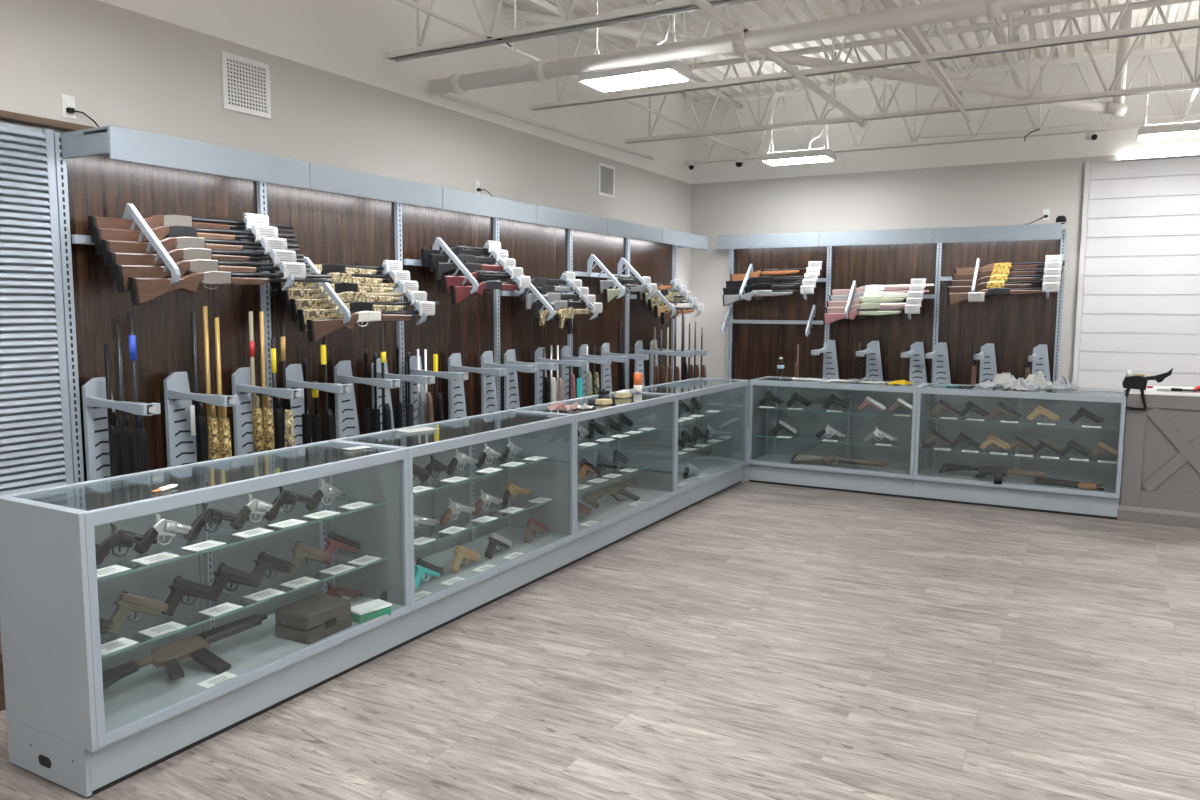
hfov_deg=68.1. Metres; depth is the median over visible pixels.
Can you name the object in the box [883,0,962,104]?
channel
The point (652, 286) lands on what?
price tag
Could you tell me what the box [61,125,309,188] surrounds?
canopy section
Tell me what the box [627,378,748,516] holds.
display case
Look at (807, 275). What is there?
price tag
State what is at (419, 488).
price card
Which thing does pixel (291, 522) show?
price card
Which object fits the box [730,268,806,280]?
rifle
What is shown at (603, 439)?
price card
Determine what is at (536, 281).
carbine
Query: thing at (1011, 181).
wall
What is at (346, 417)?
stand
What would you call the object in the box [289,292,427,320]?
shotgun
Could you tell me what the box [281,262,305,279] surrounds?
price tag
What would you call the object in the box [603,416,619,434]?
pistol
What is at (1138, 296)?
wall
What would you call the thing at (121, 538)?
revolver
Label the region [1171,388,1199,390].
screwdriver
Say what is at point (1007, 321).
bay
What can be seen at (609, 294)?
rifle
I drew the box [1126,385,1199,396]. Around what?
countertop
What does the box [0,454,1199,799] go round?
floor
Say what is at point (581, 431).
revolver
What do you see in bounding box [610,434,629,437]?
price card
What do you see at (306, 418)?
carbine
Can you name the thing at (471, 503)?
glass shelf
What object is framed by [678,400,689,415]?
pistol
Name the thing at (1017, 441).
pistol
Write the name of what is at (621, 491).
magazine
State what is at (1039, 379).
crumpled paper
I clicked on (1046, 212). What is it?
wall outlet
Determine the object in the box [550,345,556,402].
rifle
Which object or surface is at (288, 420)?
shotgun
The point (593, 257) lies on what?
display arm
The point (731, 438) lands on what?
glass shelf
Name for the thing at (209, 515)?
revolver
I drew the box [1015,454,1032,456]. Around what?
price card
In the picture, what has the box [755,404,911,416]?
glass shelf
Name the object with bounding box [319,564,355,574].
price card
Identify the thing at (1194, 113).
conduit pipe
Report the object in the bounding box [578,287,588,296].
price tag
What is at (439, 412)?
rifle
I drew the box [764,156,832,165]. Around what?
diffuser
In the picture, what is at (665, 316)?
rifle
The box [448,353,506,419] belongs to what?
stand
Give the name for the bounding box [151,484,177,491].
price sticker
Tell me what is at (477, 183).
wall outlet
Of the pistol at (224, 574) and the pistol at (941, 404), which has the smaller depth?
the pistol at (224, 574)
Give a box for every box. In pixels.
[350,599,391,623]
[595,399,611,404]
[615,390,630,397]
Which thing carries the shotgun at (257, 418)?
on the bay at (100, 185)
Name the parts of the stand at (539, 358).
plate, barrel arm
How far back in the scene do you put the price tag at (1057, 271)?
9.05 m
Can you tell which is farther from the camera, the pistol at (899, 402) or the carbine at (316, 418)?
the pistol at (899, 402)
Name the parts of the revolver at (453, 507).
frame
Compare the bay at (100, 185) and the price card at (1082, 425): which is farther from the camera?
the price card at (1082, 425)
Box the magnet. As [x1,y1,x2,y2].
[598,389,608,394]
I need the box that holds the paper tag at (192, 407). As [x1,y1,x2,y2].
[190,404,202,435]
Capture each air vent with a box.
[221,51,270,118]
[598,162,614,197]
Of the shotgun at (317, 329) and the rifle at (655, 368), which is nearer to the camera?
the shotgun at (317, 329)
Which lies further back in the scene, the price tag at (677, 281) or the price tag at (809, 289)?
the price tag at (677, 281)
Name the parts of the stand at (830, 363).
barrel arm, plate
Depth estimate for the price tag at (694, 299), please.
10.39 m
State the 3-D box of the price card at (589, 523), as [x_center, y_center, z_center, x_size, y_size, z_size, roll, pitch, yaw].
[-0.056,0.814,5.847,0.094,0.003,0.132,4,7,29]
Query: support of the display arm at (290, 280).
attached to the bay at (100, 185)
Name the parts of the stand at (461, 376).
plate, barrel arm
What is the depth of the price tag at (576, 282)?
8.33 m
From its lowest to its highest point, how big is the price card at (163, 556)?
0.003 m
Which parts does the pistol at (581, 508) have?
frame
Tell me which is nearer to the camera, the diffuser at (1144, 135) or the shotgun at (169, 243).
the shotgun at (169, 243)
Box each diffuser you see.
[582,70,686,91]
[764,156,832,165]
[1140,131,1199,141]
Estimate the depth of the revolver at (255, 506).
3.75 m
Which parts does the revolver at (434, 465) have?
frame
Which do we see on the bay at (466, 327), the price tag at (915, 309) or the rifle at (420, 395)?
the rifle at (420, 395)
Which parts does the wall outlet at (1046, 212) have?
plate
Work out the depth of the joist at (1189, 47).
9.39 m
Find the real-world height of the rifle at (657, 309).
0.178 m
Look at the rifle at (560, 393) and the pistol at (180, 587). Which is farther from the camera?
the rifle at (560, 393)
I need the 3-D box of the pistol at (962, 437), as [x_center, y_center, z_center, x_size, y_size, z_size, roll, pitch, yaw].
[3.139,0.347,7.612,0.250,0.144,0.045,3,7,28]
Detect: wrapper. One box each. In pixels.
[547,401,577,410]
[577,403,593,408]
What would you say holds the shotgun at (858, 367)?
on the bay at (890, 264)
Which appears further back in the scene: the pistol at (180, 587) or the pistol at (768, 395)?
the pistol at (768, 395)
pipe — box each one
[395,0,756,61]
[504,7,1131,115]
[690,0,866,126]
[870,0,971,121]
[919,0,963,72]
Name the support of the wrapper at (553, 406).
on the display case at (652, 452)
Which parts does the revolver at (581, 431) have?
frame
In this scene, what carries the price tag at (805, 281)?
attached to the display arm
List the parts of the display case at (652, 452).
glass, sliding door, panel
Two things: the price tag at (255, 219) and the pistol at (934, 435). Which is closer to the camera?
the price tag at (255, 219)
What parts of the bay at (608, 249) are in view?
cross rail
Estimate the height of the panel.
2.410 m
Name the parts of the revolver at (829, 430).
frame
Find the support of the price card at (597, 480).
on the display case at (652, 452)
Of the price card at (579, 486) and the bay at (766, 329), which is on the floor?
the bay at (766, 329)
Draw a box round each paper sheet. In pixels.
[342,446,369,449]
[397,427,435,432]
[792,377,814,379]
[807,379,835,381]
[830,379,855,381]
[859,381,885,382]
[1155,387,1198,391]
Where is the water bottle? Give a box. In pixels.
[777,357,783,368]
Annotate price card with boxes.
[97,565,130,577]
[101,637,138,654]
[131,552,179,564]
[138,621,186,636]
[181,540,226,551]
[196,672,237,688]
[198,602,242,616]
[232,528,273,537]
[243,588,284,600]
[268,519,307,527]
[280,577,318,587]
[303,510,339,518]
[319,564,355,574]
[339,502,373,509]
[347,555,380,564]
[413,486,432,492]
[414,537,435,544]
[415,591,431,599]
[439,526,466,533]
[440,476,469,482]
[440,577,465,585]
[470,516,497,522]
[473,564,495,571]
[476,468,502,472]
[499,507,523,512]
[500,462,524,466]
[503,552,524,558]
[523,456,546,460]
[528,497,551,502]
[577,484,589,488]
[578,442,598,445]
[581,521,597,525]
[587,478,607,482]
[595,438,614,441]
[602,473,621,477]
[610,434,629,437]
[620,468,637,471]
[625,431,640,433]
[629,501,644,505]
[638,427,655,429]
[682,448,696,450]
[694,444,708,446]
[934,448,950,450]
[961,450,978,452]
[990,452,1007,454]
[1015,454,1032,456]
[1040,456,1058,458]
[1070,458,1088,460]
[1082,425,1100,427]
[1098,460,1116,463]
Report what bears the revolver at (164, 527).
on the display case at (81, 737)
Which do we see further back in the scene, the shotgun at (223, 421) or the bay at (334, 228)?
the bay at (334, 228)
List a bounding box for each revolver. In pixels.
[96,523,156,564]
[133,513,191,553]
[183,503,249,540]
[230,494,283,528]
[264,486,320,520]
[306,479,345,509]
[325,582,360,597]
[379,591,387,601]
[413,515,439,531]
[419,455,448,481]
[439,498,474,525]
[446,448,478,474]
[472,489,502,514]
[475,443,501,467]
[499,438,522,461]
[500,481,531,505]
[578,423,588,440]
[683,461,698,478]
[704,424,716,438]
[815,424,845,437]
[864,427,897,440]
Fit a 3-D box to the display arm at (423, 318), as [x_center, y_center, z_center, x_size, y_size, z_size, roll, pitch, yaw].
[-1.381,-0.747,6.213,0.423,0.439,0.028,4,7,29]
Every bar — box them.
[397,0,750,154]
[528,0,742,108]
[1183,77,1199,118]
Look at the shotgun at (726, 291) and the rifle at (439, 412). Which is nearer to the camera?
the rifle at (439, 412)
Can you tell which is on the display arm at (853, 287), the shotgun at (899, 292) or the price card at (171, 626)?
the shotgun at (899, 292)
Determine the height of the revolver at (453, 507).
0.140 m
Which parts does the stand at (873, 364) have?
barrel arm, plate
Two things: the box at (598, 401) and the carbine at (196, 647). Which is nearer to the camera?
the carbine at (196, 647)
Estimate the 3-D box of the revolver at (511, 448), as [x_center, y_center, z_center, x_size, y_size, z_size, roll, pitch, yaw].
[-0.544,0.295,5.405,0.043,0.131,0.241,3,7,28]
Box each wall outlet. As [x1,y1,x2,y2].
[61,94,98,126]
[475,180,492,196]
[1022,209,1049,224]
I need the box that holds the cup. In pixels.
[1126,369,1131,376]
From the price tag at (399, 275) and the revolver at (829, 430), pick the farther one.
the revolver at (829, 430)
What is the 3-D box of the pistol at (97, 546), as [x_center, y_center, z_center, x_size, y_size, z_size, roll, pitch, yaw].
[-1.838,0.523,3.099,0.045,0.144,0.250,3,7,28]
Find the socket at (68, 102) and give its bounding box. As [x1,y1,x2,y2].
[65,99,72,113]
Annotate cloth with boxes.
[888,380,912,384]
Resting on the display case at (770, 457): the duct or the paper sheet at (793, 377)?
the paper sheet at (793, 377)
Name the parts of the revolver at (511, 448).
frame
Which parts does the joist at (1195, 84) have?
web post, web post, web post, web post, web post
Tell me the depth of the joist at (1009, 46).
6.65 m
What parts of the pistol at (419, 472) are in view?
frame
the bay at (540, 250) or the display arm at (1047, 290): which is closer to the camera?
the bay at (540, 250)
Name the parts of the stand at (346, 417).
plate, barrel arm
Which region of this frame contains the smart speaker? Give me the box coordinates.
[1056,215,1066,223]
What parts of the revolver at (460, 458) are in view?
frame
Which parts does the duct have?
hanger rod, hanger rod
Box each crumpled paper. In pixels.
[849,377,871,380]
[974,380,998,387]
[992,372,1015,387]
[1004,377,1038,389]
[1025,370,1051,388]
[1047,374,1079,389]
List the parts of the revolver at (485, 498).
frame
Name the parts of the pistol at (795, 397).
frame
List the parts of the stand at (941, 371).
barrel arm, plate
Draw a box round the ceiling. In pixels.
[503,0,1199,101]
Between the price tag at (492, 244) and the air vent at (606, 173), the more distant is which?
the air vent at (606, 173)
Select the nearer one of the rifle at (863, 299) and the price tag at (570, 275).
the price tag at (570, 275)
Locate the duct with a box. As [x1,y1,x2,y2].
[424,0,1093,95]
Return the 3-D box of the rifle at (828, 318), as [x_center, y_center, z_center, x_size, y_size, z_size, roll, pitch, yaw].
[2.964,-0.928,9.897,0.978,0.178,0.086,2,6,29]
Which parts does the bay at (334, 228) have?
cross rail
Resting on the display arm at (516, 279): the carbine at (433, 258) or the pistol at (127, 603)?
the carbine at (433, 258)
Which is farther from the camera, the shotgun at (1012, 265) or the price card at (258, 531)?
the shotgun at (1012, 265)
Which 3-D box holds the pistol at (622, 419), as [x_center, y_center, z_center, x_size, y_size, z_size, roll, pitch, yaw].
[0.179,0.158,6.696,0.045,0.144,0.250,3,7,28]
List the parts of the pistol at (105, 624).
frame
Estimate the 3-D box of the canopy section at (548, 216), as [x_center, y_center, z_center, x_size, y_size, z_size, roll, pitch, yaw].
[-0.396,-1.600,7.975,0.396,0.156,1.215,4,7,29]
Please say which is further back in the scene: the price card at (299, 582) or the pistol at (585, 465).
the pistol at (585, 465)
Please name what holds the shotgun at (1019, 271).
on the display arm at (978, 260)
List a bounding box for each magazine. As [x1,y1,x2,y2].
[190,648,230,673]
[566,318,572,333]
[619,489,639,500]
[994,473,1002,483]
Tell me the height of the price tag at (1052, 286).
0.098 m
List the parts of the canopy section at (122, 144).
panel, panel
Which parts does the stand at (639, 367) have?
plate, barrel arm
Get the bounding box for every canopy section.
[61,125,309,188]
[309,162,441,209]
[442,187,536,223]
[537,205,607,234]
[607,218,662,242]
[662,228,707,249]
[718,232,818,248]
[819,228,932,246]
[932,223,1061,242]
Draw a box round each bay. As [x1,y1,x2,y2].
[53,133,264,482]
[256,181,400,442]
[394,202,493,426]
[493,218,571,410]
[567,229,629,397]
[625,238,675,389]
[727,246,826,430]
[824,243,936,382]
[931,228,1066,388]
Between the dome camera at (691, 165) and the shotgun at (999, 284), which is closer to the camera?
the shotgun at (999, 284)
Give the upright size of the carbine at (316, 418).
1.010 m
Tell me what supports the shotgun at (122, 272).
on the display arm at (130, 212)
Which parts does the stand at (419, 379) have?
plate, barrel arm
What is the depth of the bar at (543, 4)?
8.16 m
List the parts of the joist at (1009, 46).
web post, web post, web post, web post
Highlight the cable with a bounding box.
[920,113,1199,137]
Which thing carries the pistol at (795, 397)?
on the display case at (770, 457)
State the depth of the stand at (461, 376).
6.58 m
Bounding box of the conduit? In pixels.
[437,93,653,159]
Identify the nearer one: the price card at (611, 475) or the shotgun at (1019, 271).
the price card at (611, 475)
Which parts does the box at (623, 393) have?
lid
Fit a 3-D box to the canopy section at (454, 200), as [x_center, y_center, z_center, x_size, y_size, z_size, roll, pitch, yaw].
[-0.990,-1.493,6.916,0.396,0.156,1.215,4,7,29]
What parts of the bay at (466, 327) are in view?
cross rail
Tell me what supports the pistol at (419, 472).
on the display case at (551, 436)
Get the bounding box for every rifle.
[320,336,334,440]
[380,322,391,430]
[417,349,424,424]
[421,245,490,266]
[424,349,433,423]
[433,354,443,421]
[441,270,510,293]
[542,348,549,403]
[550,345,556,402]
[556,345,563,401]
[569,366,575,398]
[585,346,592,396]
[593,347,599,394]
[596,276,637,293]
[603,284,645,302]
[637,283,672,298]
[653,327,658,384]
[654,301,688,317]
[660,307,694,324]
[660,330,665,383]
[666,327,671,382]
[674,317,679,381]
[684,317,687,376]
[688,323,693,378]
[694,322,698,377]
[700,327,705,377]
[722,290,799,305]
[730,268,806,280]
[791,453,888,466]
[794,344,798,376]
[823,309,904,324]
[826,296,907,306]
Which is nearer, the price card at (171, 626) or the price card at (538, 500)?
the price card at (171, 626)
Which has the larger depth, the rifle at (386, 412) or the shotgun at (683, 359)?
the shotgun at (683, 359)
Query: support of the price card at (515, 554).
on the display case at (551, 436)
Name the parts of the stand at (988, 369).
barrel arm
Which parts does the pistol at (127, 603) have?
frame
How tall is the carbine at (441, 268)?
0.235 m
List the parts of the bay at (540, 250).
cross rail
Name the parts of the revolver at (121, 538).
frame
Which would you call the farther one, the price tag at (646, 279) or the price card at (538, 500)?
the price tag at (646, 279)
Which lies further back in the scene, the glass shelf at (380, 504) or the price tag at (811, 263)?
the price tag at (811, 263)
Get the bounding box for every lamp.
[577,0,692,91]
[760,52,835,165]
[1118,153,1199,161]
[1136,13,1199,141]
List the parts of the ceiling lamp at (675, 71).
plate, power cord, plate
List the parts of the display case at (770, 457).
panel, sliding door, glass, sliding door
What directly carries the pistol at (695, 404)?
on the display case at (725, 464)
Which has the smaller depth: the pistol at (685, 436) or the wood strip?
the wood strip
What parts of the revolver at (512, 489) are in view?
frame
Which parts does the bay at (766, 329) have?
cross rail, cross rail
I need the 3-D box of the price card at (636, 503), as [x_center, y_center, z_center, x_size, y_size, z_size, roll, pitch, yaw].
[0.280,0.753,6.447,0.094,0.003,0.132,4,7,29]
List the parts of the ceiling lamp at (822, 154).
power cord, plate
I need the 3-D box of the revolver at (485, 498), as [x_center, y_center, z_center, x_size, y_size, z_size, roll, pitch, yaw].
[-0.662,0.584,5.205,0.043,0.138,0.294,3,7,28]
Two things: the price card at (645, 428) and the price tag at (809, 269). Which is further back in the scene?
the price tag at (809, 269)
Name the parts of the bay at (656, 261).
cross rail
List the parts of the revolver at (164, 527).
frame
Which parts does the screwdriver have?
handle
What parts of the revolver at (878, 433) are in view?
frame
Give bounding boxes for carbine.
[102,613,267,689]
[302,360,310,443]
[312,381,321,442]
[363,349,371,433]
[372,353,380,432]
[395,347,402,428]
[406,352,413,426]
[429,253,497,275]
[436,262,503,284]
[512,277,566,293]
[520,284,573,306]
[526,292,580,317]
[533,300,585,325]
[540,308,592,333]
[577,356,581,397]
[582,477,639,507]
[939,463,1044,483]
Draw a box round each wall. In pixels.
[0,0,692,380]
[690,39,1199,388]
[1072,156,1199,391]
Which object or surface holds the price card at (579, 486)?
on the display case at (652, 452)
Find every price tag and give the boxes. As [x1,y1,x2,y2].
[243,213,268,229]
[253,225,277,241]
[262,237,286,253]
[271,249,296,266]
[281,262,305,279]
[383,260,401,273]
[392,270,409,283]
[400,280,418,294]
[408,291,426,304]
[417,301,434,315]
[487,240,500,252]
[494,249,507,260]
[502,258,515,269]
[509,267,522,278]
[517,276,530,287]
[564,271,575,281]
[571,279,581,289]
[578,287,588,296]
[585,295,595,304]
[591,302,602,312]
[642,276,650,285]
[648,283,656,292]
[673,279,680,286]
[679,285,685,292]
[685,291,691,299]
[691,297,697,305]
[696,303,703,311]
[800,285,813,293]
[802,279,815,287]
[804,273,817,281]
[806,267,819,275]
[808,261,821,269]
[905,305,919,313]
[906,298,921,306]
[908,291,922,299]
[909,285,924,293]
[911,278,925,286]
[968,292,984,301]
[1042,282,1059,291]
[1043,275,1060,281]
[1044,268,1060,275]
[1045,255,1062,261]
[1045,262,1061,270]
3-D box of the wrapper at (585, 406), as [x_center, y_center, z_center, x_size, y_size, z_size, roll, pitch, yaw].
[-0.113,0.033,5.800,0.138,0.042,0.120,2,6,18]
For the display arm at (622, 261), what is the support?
attached to the bay at (608, 249)
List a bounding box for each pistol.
[95,543,109,555]
[99,618,113,633]
[107,591,167,633]
[161,576,217,615]
[210,563,257,600]
[250,552,294,587]
[288,541,328,575]
[323,531,359,563]
[413,463,427,480]
[414,558,442,588]
[449,544,479,572]
[484,532,511,557]
[523,518,547,542]
[577,500,590,517]
[578,459,597,479]
[586,419,604,438]
[596,454,613,474]
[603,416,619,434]
[612,449,628,468]
[617,413,632,431]
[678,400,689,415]
[681,430,692,446]
[690,397,701,412]
[692,426,704,442]
[760,391,784,404]
[771,420,796,433]
[785,392,811,406]
[822,394,849,408]
[857,396,885,410]
[888,398,912,412]
[923,430,952,445]
[930,400,960,415]
[951,432,981,447]
[958,401,989,416]
[979,434,1009,449]
[989,403,1020,418]
[1006,436,1036,451]
[1026,404,1059,420]
[1032,437,1062,453]
[1059,439,1091,455]
[1069,407,1103,423]
[1088,441,1117,457]
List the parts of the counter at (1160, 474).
molding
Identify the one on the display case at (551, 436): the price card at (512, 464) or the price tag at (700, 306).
the price card at (512, 464)
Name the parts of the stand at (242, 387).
plate, barrel arm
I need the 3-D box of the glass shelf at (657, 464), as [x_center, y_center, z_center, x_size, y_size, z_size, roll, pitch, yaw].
[-0.040,0.543,6.328,0.330,0.008,1.496,4,7,29]
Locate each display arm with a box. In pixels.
[122,203,180,284]
[240,216,294,290]
[301,257,350,323]
[379,262,426,324]
[432,237,478,294]
[481,242,524,295]
[513,274,554,320]
[559,273,598,319]
[587,254,625,298]
[618,257,653,298]
[642,284,675,316]
[668,280,700,316]
[721,305,732,334]
[739,264,752,299]
[805,305,815,335]
[845,280,855,318]
[908,284,915,319]
[971,258,979,291]
[1046,261,1051,298]
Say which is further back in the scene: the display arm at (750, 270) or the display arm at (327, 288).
the display arm at (750, 270)
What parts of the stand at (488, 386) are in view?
plate, barrel arm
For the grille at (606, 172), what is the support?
attached to the air vent at (606, 173)
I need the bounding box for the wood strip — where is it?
[0,110,95,131]
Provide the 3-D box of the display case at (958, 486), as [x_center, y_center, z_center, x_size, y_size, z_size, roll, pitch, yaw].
[3.457,0.392,7.384,1.518,0.965,0.508,4,7,29]
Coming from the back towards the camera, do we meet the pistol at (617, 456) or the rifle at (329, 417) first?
the pistol at (617, 456)
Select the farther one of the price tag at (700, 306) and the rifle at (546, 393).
the price tag at (700, 306)
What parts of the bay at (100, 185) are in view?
cross rail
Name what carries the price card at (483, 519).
on the display case at (551, 436)
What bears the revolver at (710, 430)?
on the display case at (725, 464)
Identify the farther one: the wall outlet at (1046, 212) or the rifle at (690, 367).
the rifle at (690, 367)
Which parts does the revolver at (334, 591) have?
frame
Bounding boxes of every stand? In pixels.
[82,377,160,480]
[164,372,238,466]
[232,367,302,455]
[286,364,351,445]
[334,361,399,438]
[371,358,434,430]
[407,356,467,425]
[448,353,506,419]
[481,351,537,413]
[504,349,558,409]
[535,347,587,404]
[561,346,611,399]
[579,344,627,396]
[601,343,648,392]
[635,341,693,386]
[650,340,706,385]
[811,340,838,378]
[856,341,882,380]
[901,342,926,382]
[925,342,950,383]
[974,343,996,382]
[1028,344,1050,387]
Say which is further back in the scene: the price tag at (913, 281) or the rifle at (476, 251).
the price tag at (913, 281)
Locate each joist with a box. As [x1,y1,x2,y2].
[385,0,727,60]
[527,0,1199,110]
[624,0,1199,143]
[683,43,1199,164]
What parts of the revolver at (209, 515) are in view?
frame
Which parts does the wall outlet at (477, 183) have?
plate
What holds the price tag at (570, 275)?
attached to the display arm at (563, 276)
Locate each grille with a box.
[226,57,266,112]
[600,166,612,194]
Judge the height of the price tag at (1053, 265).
0.098 m
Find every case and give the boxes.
[0,440,410,798]
[275,593,351,644]
[332,410,574,645]
[509,392,676,565]
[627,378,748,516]
[748,376,926,498]
[914,383,1125,519]
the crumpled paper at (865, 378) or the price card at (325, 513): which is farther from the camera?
the crumpled paper at (865, 378)
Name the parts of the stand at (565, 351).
plate, barrel arm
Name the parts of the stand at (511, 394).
plate, barrel arm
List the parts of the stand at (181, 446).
plate, barrel arm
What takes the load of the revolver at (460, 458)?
on the display case at (551, 436)
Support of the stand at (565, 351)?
on the bay at (540, 250)
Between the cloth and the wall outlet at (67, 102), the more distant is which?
the cloth
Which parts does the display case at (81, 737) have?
panel, sliding door, sliding door, panel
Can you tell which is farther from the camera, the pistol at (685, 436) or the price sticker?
the pistol at (685, 436)
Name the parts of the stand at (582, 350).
plate, barrel arm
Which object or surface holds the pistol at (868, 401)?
on the display case at (770, 457)
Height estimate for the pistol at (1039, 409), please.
0.144 m
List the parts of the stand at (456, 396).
plate, barrel arm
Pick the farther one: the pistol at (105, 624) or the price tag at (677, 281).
the price tag at (677, 281)
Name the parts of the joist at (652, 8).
web post, web post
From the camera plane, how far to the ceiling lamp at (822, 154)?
9.24 m
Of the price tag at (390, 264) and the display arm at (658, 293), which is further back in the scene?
the display arm at (658, 293)
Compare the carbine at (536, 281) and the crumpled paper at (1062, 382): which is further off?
the carbine at (536, 281)
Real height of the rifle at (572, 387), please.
0.988 m
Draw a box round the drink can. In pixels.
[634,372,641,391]
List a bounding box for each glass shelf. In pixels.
[97,502,385,581]
[101,557,387,658]
[413,456,555,495]
[414,499,555,548]
[577,428,660,450]
[577,462,659,491]
[678,406,734,423]
[678,437,732,456]
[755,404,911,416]
[756,436,909,447]
[919,448,1114,463]
[920,413,1119,429]
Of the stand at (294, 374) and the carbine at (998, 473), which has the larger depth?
the carbine at (998, 473)
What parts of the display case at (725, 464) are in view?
glass, sliding door, panel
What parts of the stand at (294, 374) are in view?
plate, barrel arm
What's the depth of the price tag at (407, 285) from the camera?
6.20 m
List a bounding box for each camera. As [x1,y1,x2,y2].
[689,163,693,169]
[735,158,742,166]
[1085,130,1097,140]
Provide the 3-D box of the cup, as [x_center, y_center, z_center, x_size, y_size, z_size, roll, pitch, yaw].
[4.055,-0.207,6.811,0.038,0.058,0.038,4,7,29]
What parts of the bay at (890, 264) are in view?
cross rail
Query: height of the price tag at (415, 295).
0.098 m
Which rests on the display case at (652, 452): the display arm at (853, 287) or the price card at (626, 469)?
the price card at (626, 469)
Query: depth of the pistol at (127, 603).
3.28 m
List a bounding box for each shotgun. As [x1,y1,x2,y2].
[88,215,293,242]
[92,225,295,254]
[100,237,299,266]
[104,344,122,476]
[107,248,303,279]
[114,259,309,291]
[115,324,135,474]
[128,271,331,304]
[128,314,148,472]
[191,312,208,461]
[203,306,219,459]
[214,318,231,457]
[248,311,263,452]
[259,312,273,450]
[269,263,383,289]
[271,338,283,448]
[276,273,390,299]
[280,322,294,447]
[282,282,418,310]
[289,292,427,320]
[297,301,438,330]
[306,310,419,341]
[450,280,519,303]
[618,322,624,390]
[642,289,679,304]
[648,295,685,311]
[681,312,687,379]
[723,283,801,294]
[726,275,803,287]
[825,302,905,312]
[829,290,928,300]
[831,284,933,294]
[856,343,860,379]
[947,280,1042,298]
[947,287,1045,305]
[950,274,1043,286]
[952,267,1062,279]
[954,261,1064,273]
[971,342,976,384]
[1025,344,1029,378]
[1035,477,1104,490]
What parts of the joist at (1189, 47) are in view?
web post, web post, web post, web post, web post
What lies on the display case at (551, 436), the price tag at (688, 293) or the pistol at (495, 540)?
the pistol at (495, 540)
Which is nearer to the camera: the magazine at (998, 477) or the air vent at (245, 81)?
the air vent at (245, 81)
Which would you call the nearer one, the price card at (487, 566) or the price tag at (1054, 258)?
the price card at (487, 566)
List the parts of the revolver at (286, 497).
frame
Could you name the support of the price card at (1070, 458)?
on the display case at (958, 486)
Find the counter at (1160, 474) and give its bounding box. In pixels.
[1117,385,1199,528]
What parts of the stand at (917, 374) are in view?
barrel arm, plate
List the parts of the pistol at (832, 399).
frame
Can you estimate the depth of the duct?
5.46 m
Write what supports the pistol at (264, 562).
on the display case at (81, 737)
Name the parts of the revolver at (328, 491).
frame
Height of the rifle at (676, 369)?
1.388 m
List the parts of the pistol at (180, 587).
frame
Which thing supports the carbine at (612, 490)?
on the display case at (652, 452)
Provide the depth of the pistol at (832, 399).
8.12 m
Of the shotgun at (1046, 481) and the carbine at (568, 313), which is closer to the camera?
the shotgun at (1046, 481)
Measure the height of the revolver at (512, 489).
0.141 m
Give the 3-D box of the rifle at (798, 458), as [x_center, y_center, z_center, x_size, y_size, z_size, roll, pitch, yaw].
[2.151,0.540,7.968,0.857,0.128,0.135,4,7,30]
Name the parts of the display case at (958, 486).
panel, sliding door, glass, sliding door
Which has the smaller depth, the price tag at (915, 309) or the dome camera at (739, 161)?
the price tag at (915, 309)
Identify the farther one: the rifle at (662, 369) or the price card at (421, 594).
the rifle at (662, 369)
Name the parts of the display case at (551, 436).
sliding door, sliding door, glass, panel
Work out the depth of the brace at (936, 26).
7.87 m
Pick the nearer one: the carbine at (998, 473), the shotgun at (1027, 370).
the carbine at (998, 473)
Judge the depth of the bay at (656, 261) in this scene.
10.20 m
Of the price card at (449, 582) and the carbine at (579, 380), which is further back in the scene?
the carbine at (579, 380)
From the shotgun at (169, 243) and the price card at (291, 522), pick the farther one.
the shotgun at (169, 243)
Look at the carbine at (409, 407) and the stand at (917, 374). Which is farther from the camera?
the stand at (917, 374)
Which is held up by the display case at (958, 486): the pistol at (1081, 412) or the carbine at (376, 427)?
the pistol at (1081, 412)
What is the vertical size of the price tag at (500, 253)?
0.098 m
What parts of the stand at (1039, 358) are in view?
barrel arm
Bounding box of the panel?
[0,122,73,495]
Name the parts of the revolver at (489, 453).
frame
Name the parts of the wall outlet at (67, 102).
plate, cord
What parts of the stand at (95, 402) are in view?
plate, barrel arm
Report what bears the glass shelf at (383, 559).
attached to the display case at (81, 737)
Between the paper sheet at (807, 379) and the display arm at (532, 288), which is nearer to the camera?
the display arm at (532, 288)
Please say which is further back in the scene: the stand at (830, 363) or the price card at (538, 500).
the stand at (830, 363)
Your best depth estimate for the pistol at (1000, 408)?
7.44 m
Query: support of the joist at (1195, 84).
attached to the ceiling
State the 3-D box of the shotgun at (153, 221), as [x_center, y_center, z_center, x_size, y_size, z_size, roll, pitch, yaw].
[-2.236,-0.943,5.000,0.038,0.171,1.288,4,8,29]
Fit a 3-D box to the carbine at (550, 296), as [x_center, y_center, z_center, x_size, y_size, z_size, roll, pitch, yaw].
[-0.397,-0.852,7.998,0.042,0.235,0.920,4,7,29]
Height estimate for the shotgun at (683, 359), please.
1.448 m
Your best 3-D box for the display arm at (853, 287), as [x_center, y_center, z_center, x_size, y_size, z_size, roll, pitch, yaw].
[2.855,-1.144,10.114,0.028,0.439,0.423,4,7,29]
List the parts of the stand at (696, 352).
plate, barrel arm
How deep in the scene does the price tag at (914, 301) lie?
9.67 m
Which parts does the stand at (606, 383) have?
plate, barrel arm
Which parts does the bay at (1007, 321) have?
cross rail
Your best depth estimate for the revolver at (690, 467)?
7.46 m
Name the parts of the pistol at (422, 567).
frame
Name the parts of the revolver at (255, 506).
frame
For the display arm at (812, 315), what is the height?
0.365 m
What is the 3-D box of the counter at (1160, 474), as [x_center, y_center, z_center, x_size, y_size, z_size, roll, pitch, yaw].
[4.774,0.437,6.810,1.357,1.005,0.713,4,7,29]

